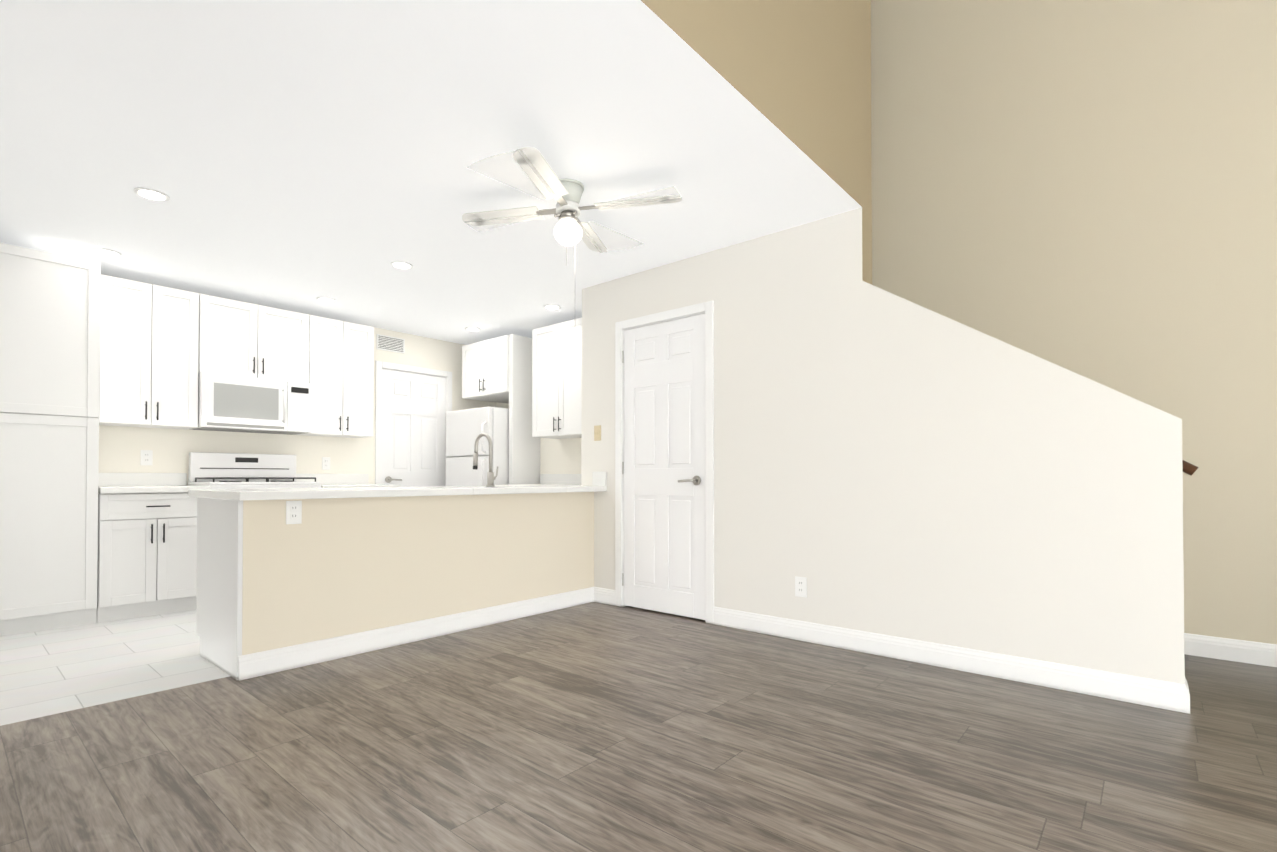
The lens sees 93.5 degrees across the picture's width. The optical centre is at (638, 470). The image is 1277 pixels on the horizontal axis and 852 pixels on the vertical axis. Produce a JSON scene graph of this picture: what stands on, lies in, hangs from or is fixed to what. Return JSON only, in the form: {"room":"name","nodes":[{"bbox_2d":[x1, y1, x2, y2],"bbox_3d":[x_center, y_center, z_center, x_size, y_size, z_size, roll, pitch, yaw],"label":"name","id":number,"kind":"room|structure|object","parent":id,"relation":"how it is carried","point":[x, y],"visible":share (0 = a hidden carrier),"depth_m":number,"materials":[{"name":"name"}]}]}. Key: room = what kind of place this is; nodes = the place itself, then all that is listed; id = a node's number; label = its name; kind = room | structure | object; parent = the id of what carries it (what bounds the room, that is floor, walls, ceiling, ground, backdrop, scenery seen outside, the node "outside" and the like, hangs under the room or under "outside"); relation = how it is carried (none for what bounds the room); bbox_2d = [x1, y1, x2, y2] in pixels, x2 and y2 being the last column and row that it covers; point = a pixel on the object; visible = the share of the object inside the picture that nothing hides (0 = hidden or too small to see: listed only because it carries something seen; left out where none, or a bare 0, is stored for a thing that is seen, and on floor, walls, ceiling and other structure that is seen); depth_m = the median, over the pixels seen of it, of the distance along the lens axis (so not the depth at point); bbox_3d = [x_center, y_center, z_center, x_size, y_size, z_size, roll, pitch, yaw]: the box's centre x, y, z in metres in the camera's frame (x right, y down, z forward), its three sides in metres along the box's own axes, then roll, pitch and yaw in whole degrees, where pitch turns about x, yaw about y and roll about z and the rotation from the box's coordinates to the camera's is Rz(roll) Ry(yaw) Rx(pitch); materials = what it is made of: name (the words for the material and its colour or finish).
{"room":"empty dining room","nodes":[
{"label":"empty dining room","id":0,"kind":"room"},
{"bbox_2d":[0,610,229,725],"bbox_3d":[-2.336,1.039,4.436,2.620,0.080,5.335,-1,-1,40],"label":"floor","id":1,"kind":"structure","parent":0,"point":[50,672],"depth_m":3.05,"materials":[{"name":"white tile"}]},
{"bbox_2d":[0,242,100,636],"bbox_3d":[-3.920,-0.183,3.869,0.661,2.350,0.596,-1,-1,40],"label":"pantry cabinet","id":2,"kind":"object","parent":1,"relation":"on","point":[49,375],"visible":1,"depth_m":3.73,"materials":[{"name":"white wood"}]},
{"bbox_2d":[97,492,196,622],"bbox_3d":[-3.530,0.576,4.317,0.661,0.843,0.597,-1,-1,40],"label":"base cabinet","id":3,"kind":"object","parent":1,"relation":"on","point":[147,554],"visible":0.65,"depth_m":4.08,"materials":[{"name":"white wood"}]},
{"bbox_2d":[98,473,181,493],"bbox_3d":[-3.535,0.082,4.328,0.648,0.140,0.598,-1,-1,40],"label":"countertop","id":4,"kind":"structure","parent":3,"relation":"on","point":[108,483],"depth_m":4.43,"materials":[{"name":"white stone"}]},
{"bbox_2d":[196,497,242,676],"bbox_3d":[-1.981,0.565,3.346,0.554,0.844,0.631,-1,-1,40],"label":"base cabinet","id":5,"kind":"object","parent":1,"relation":"on","point":[219,576],"depth_m":2.99,"materials":[{"name":"white wood"}]},
{"bbox_2d":[182,472,606,500],"bbox_3d":[-1.120,0.166,4.169,0.870,0.330,3.103,-1,-1,40],"label":"countertop","id":6,"kind":"structure","parent":5,"relation":"on","point":[346,486],"depth_m":3.74,"materials":[{"name":"white stone"}]},
{"bbox_2d":[473,433,498,486],"bbox_3d":[-1.072,-0.079,4.211,0.230,0.377,0.096,-1,-1,40],"label":"faucet","id":7,"kind":"object","parent":6,"relation":"on","point":[491,477],"visible":1,"depth_m":4.14,"materials":[{"name":"silver metal"}]},
{"bbox_2d":[188,452,320,488],"bbox_3d":[-3.062,0.428,4.823,0.641,1.150,0.765,-1,-1,40],"label":"range","id":8,"kind":"object","parent":1,"relation":"on","point":[234,471],"visible":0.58,"depth_m":4.87,"materials":[{"name":"white metal"}]},
{"bbox_2d":[446,407,508,485],"bbox_3d":[-1.487,0.204,6.245,0.745,1.630,0.804,-1,-1,40],"label":"fridge","id":9,"kind":"object","parent":1,"relation":"on","point":[465,428],"visible":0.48,"depth_m":5.90,"materials":[{"name":"white metal"}]},
{"bbox_2d":[509,334,539,483],"bbox_3d":[-1.054,-0.158,6.091,0.055,2.350,0.598,-1,-1,40],"label":"panel","id":10,"kind":"object","parent":1,"relation":"on","point":[524,456],"visible":0.29,"depth_m":5.94,"materials":[{"name":"white wood"}]},
{"bbox_2d":[99,274,494,485],"bbox_3d":[-3.276,-0.210,5.252,0.150,2.435,5.035,-1,-1,40],"label":"wall","id":11,"kind":"structure","parent":0,"point":[121,448],"depth_m":5.34,"materials":[{"name":"white paint"}]},
{"bbox_2d":[140,450,152,464],"bbox_3d":[-3.746,-0.100,4.577,0.008,0.116,0.072,-1,-1,40],"label":"outlet","id":12,"kind":"object","parent":11,"relation":"attached to","point":[146,457],"visible":1,"depth_m":4.58,"materials":[{"name":"white plastic"}]},
{"bbox_2d":[99,275,373,437],"bbox_3d":[-3.194,-0.836,4.957,0.361,1.020,1.918,-1,-1,40],"label":"upper cabinet","id":13,"kind":"object","parent":11,"relation":"attached to","point":[161,347],"visible":0.94,"depth_m":4.61,"materials":[{"name":"white wood"}]},
{"bbox_2d":[192,372,311,434],"bbox_3d":[-3.162,-0.534,4.929,0.442,0.419,0.780,-1,-1,40],"label":"microwave","id":14,"kind":"object","parent":13,"relation":"attached to","point":[230,403],"visible":0.92,"depth_m":4.78,"materials":[{"name":"white"}]},
{"bbox_2d":[322,457,329,469],"bbox_3d":[-2.895,-0.069,5.573,0.008,0.116,0.072,-1,-1,40],"label":"outlet","id":15,"kind":"object","parent":11,"relation":"attached to","point":[325,463],"visible":1,"depth_m":5.57,"materials":[{"name":"white plastic"}]},
{"bbox_2d":[376,334,404,353],"bbox_3d":[-2.494,-1.278,6.053,0.014,0.150,0.290,-1,-1,40],"label":"air vent","id":16,"kind":"object","parent":11,"relation":"in","point":[389,343],"visible":1,"depth_m":6.04,"materials":[{"name":"white metal"}]},
{"bbox_2d":[375,361,451,485],"bbox_3d":[-2.366,-0.033,6.285,0.147,2.104,0.848,-1,-1,40],"label":"door frame","id":17,"kind":"structure","parent":11,"relation":"attached to","point":[381,365],"depth_m":5.96,"materials":[{"name":"white wood"}]},
{"bbox_2d":[382,369,445,486],"bbox_3d":[-2.314,-0.004,6.240,0.100,2.023,0.710,-1,-1,40],"label":"back door","id":18,"kind":"structure","parent":11,"relation":"in","point":[413,427],"depth_m":6.24,"materials":[{"name":"white wood"}]},
{"bbox_2d":[242,492,593,654],"bbox_3d":[-1.158,0.570,3.773,0.140,0.843,2.350,-1,-1,40],"label":"wall","id":19,"kind":"structure","parent":0,"point":[326,568],"depth_m":3.42,"materials":[{"name":"beige paint"}]},
{"bbox_2d":[286,501,301,523],"bbox_3d":[-1.721,0.207,3.003,0.008,0.116,0.072,-1,-1,40],"label":"outlet","id":20,"kind":"object","parent":19,"relation":"attached to","point":[293,512],"visible":1,"depth_m":3.00,"materials":[{"name":"white plastic"}]},
{"bbox_2d":[238,587,597,680],"bbox_3d":[-1.104,0.935,3.713,0.015,0.112,2.365,-1,-1,40],"label":"baseboard","id":21,"kind":"structure","parent":19,"relation":"attached to","point":[252,665],"depth_m":3.39,"materials":[{"name":"white wood"}]},
{"bbox_2d":[0,0,838,344],"bbox_3d":[-1.566,-1.528,3.807,4.645,0.170,5.035,-1,-1,40],"label":"ceiling","id":22,"kind":"structure","parent":0,"point":[300,156],"depth_m":2.76,"materials":[{"name":"white paint"}]},
{"bbox_2d":[92,248,121,256],"bbox_3d":[-3.501,-1.437,3.962,0.150,0.008,0.150,-1,-1,40],"label":"recessed light","id":23,"kind":"object","parent":22,"relation":"in","point":[107,252],"visible":0.96,"depth_m":3.94,"materials":[{"name":"white"}]},
{"bbox_2d":[133,187,169,201],"bbox_3d":[-2.550,-1.446,3.151,0.150,0.008,0.150,-1,-1,40],"label":"recessed light","id":24,"kind":"object","parent":22,"relation":"in","point":[152,194],"visible":1,"depth_m":3.14,"materials":[{"name":"white"}]},
{"bbox_2d":[316,297,335,302],"bbox_3d":[-2.605,-1.425,5.012,0.150,0.008,0.150,-1,-1,40],"label":"recessed light","id":25,"kind":"object","parent":22,"relation":"in","point":[327,299],"visible":0.96,"depth_m":4.99,"materials":[{"name":"white"}]},
{"bbox_2d":[390,261,412,268],"bbox_3d":[-1.654,-1.435,4.200,0.150,0.008,0.150,-1,-1,40],"label":"recessed light","id":26,"kind":"object","parent":22,"relation":"in","point":[400,265],"visible":1,"depth_m":4.19,"materials":[{"name":"white"}]},
{"bbox_2d":[465,327,480,330],"bbox_3d":[-1.654,-1.414,6.002,0.150,0.008,0.150,-1,-1,40],"label":"recessed light","id":27,"kind":"object","parent":22,"relation":"in","point":[472,329],"visible":0.98,"depth_m":6.00,"materials":[{"name":"white"}]},
{"bbox_2d":[544,304,560,309],"bbox_3d":[-0.749,-1.423,5.229,0.150,0.008,0.150,-1,-1,40],"label":"recessed light","id":28,"kind":"object","parent":22,"relation":"in","point":[552,307],"visible":0.98,"depth_m":5.22,"materials":[{"name":"white"}]},
{"bbox_2d":[462,147,681,265],"bbox_3d":[-0.359,-1.022,3.063,1.135,0.860,1.170,-1,-1,40],"label":"ceiling fan","id":29,"kind":"object","parent":22,"relation":"hanging from","point":[571,229],"visible":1,"depth_m":3.01,"materials":[{"name":"white"}]},
{"bbox_2d":[495,402,580,473],"bbox_3d":[-0.922,-0.202,5.938,2.540,2.435,0.935,-1,-1,40],"label":"wall","id":30,"kind":"structure","parent":0,"point":[560,456],"depth_m":5.92,"materials":[{"name":"white paint"}]},
{"bbox_2d":[462,335,508,403],"bbox_3d":[-1.390,-1.050,6.353,0.780,0.560,0.651,-1,-1,40],"label":"upper cabinet","id":31,"kind":"object","parent":30,"relation":"attached to","point":[485,370],"visible":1,"depth_m":6.12,"materials":[{"name":"white wood"}]},
{"bbox_2d":[532,318,581,438],"bbox_3d":[-0.625,-0.829,5.553,0.740,1.020,0.371,-1,-1,40],"label":"upper cabinet","id":32,"kind":"object","parent":30,"relation":"attached to","point":[556,381],"visible":0.71,"depth_m":5.45,"materials":[{"name":"white wood"}]},
{"bbox_2d":[0,602,1276,851],"bbox_3d":[1.390,1.003,1.254,7.180,0.080,5.335,-1,-1,40],"label":"floor","id":33,"kind":"structure","parent":0,"point":[594,726],"depth_m":2.04,"materials":[{"name":"brown wood"}]},
{"bbox_2d":[586,0,871,215],"bbox_3d":[-0.054,-2.998,1.918,0.130,3.065,4.100,-1,-1,40],"label":"wall","id":34,"kind":"structure","parent":0,"point":[786,84],"depth_m":2.65,"materials":[{"name":"beige paint"}]},
{"bbox_2d":[581,207,1184,683],"bbox_3d":[0.932,-0.228,3.642,3.500,2.435,0.150,-1,-1,40],"label":"wall","id":35,"kind":"structure","parent":0,"point":[1018,502],"depth_m":3.16,"materials":[{"name":"white paint"}]},
{"bbox_2d":[594,425,600,440],"bbox_3d":[-0.316,-0.289,4.600,0.072,0.116,0.014,-1,-1,40],"label":"light switch","id":36,"kind":"object","parent":35,"relation":"attached to","point":[597,433],"visible":1,"depth_m":4.60,"materials":[{"name":"beige plastic"}]},
{"bbox_2d":[622,314,704,619],"bbox_3d":[0.154,-0.028,4.188,0.734,2.023,0.100,-1,-1,40],"label":"closet door","id":37,"kind":"structure","parent":35,"relation":"in","point":[663,467],"depth_m":4.18,"materials":[{"name":"white wood"}]},
{"bbox_2d":[615,300,713,623],"bbox_3d":[0.202,-0.056,4.237,0.863,2.104,0.147,-1,-1,40],"label":"door frame","id":38,"kind":"structure","parent":35,"relation":"attached to","point":[705,308],"depth_m":4.07,"materials":[{"name":"white wood"}]},
{"bbox_2d":[795,576,806,597],"bbox_3d":[0.949,0.678,3.513,0.072,0.116,0.008,-1,-1,40],"label":"outlet","id":39,"kind":"object","parent":35,"relation":"attached to","point":[800,586],"visible":1,"depth_m":3.51,"materials":[{"name":"white plastic"}]},
{"bbox_2d":[713,606,1189,713],"bbox_3d":[1.350,0.928,3.163,2.287,0.112,0.015,-1,-1,40],"label":"baseboard","id":40,"kind":"structure","parent":35,"relation":"attached to","point":[1167,695],"depth_m":2.90,"materials":[{"name":"white wood"}]},
{"bbox_2d":[871,0,1276,643],"bbox_3d":[2.020,-1.755,4.157,9.650,5.500,0.150,-1,-1,40],"label":"wall","id":41,"kind":"structure","parent":0,"point":[1085,188],"depth_m":3.43,"materials":[{"name":"beige paint"}]},
{"bbox_2d":[1182,460,1197,474],"bbox_3d":[1.091,-1.087,3.665,3.389,2.240,0.076,-1,-1,40],"label":"handrail","id":42,"kind":"object","parent":41,"relation":"attached to","point":[1189,468],"visible":0.08,"depth_m":2.57,"materials":[{"name":"brown wood"}]},
{"bbox_2d":[1184,633,1276,666],"bbox_3d":[4.257,0.916,2.108,3.566,0.112,0.015,-1,-1,40],"label":"baseboard","id":43,"kind":"structure","parent":41,"relation":"attached to","point":[1259,653],"depth_m":3.11,"materials":[{"name":"white wood"}]}
]}

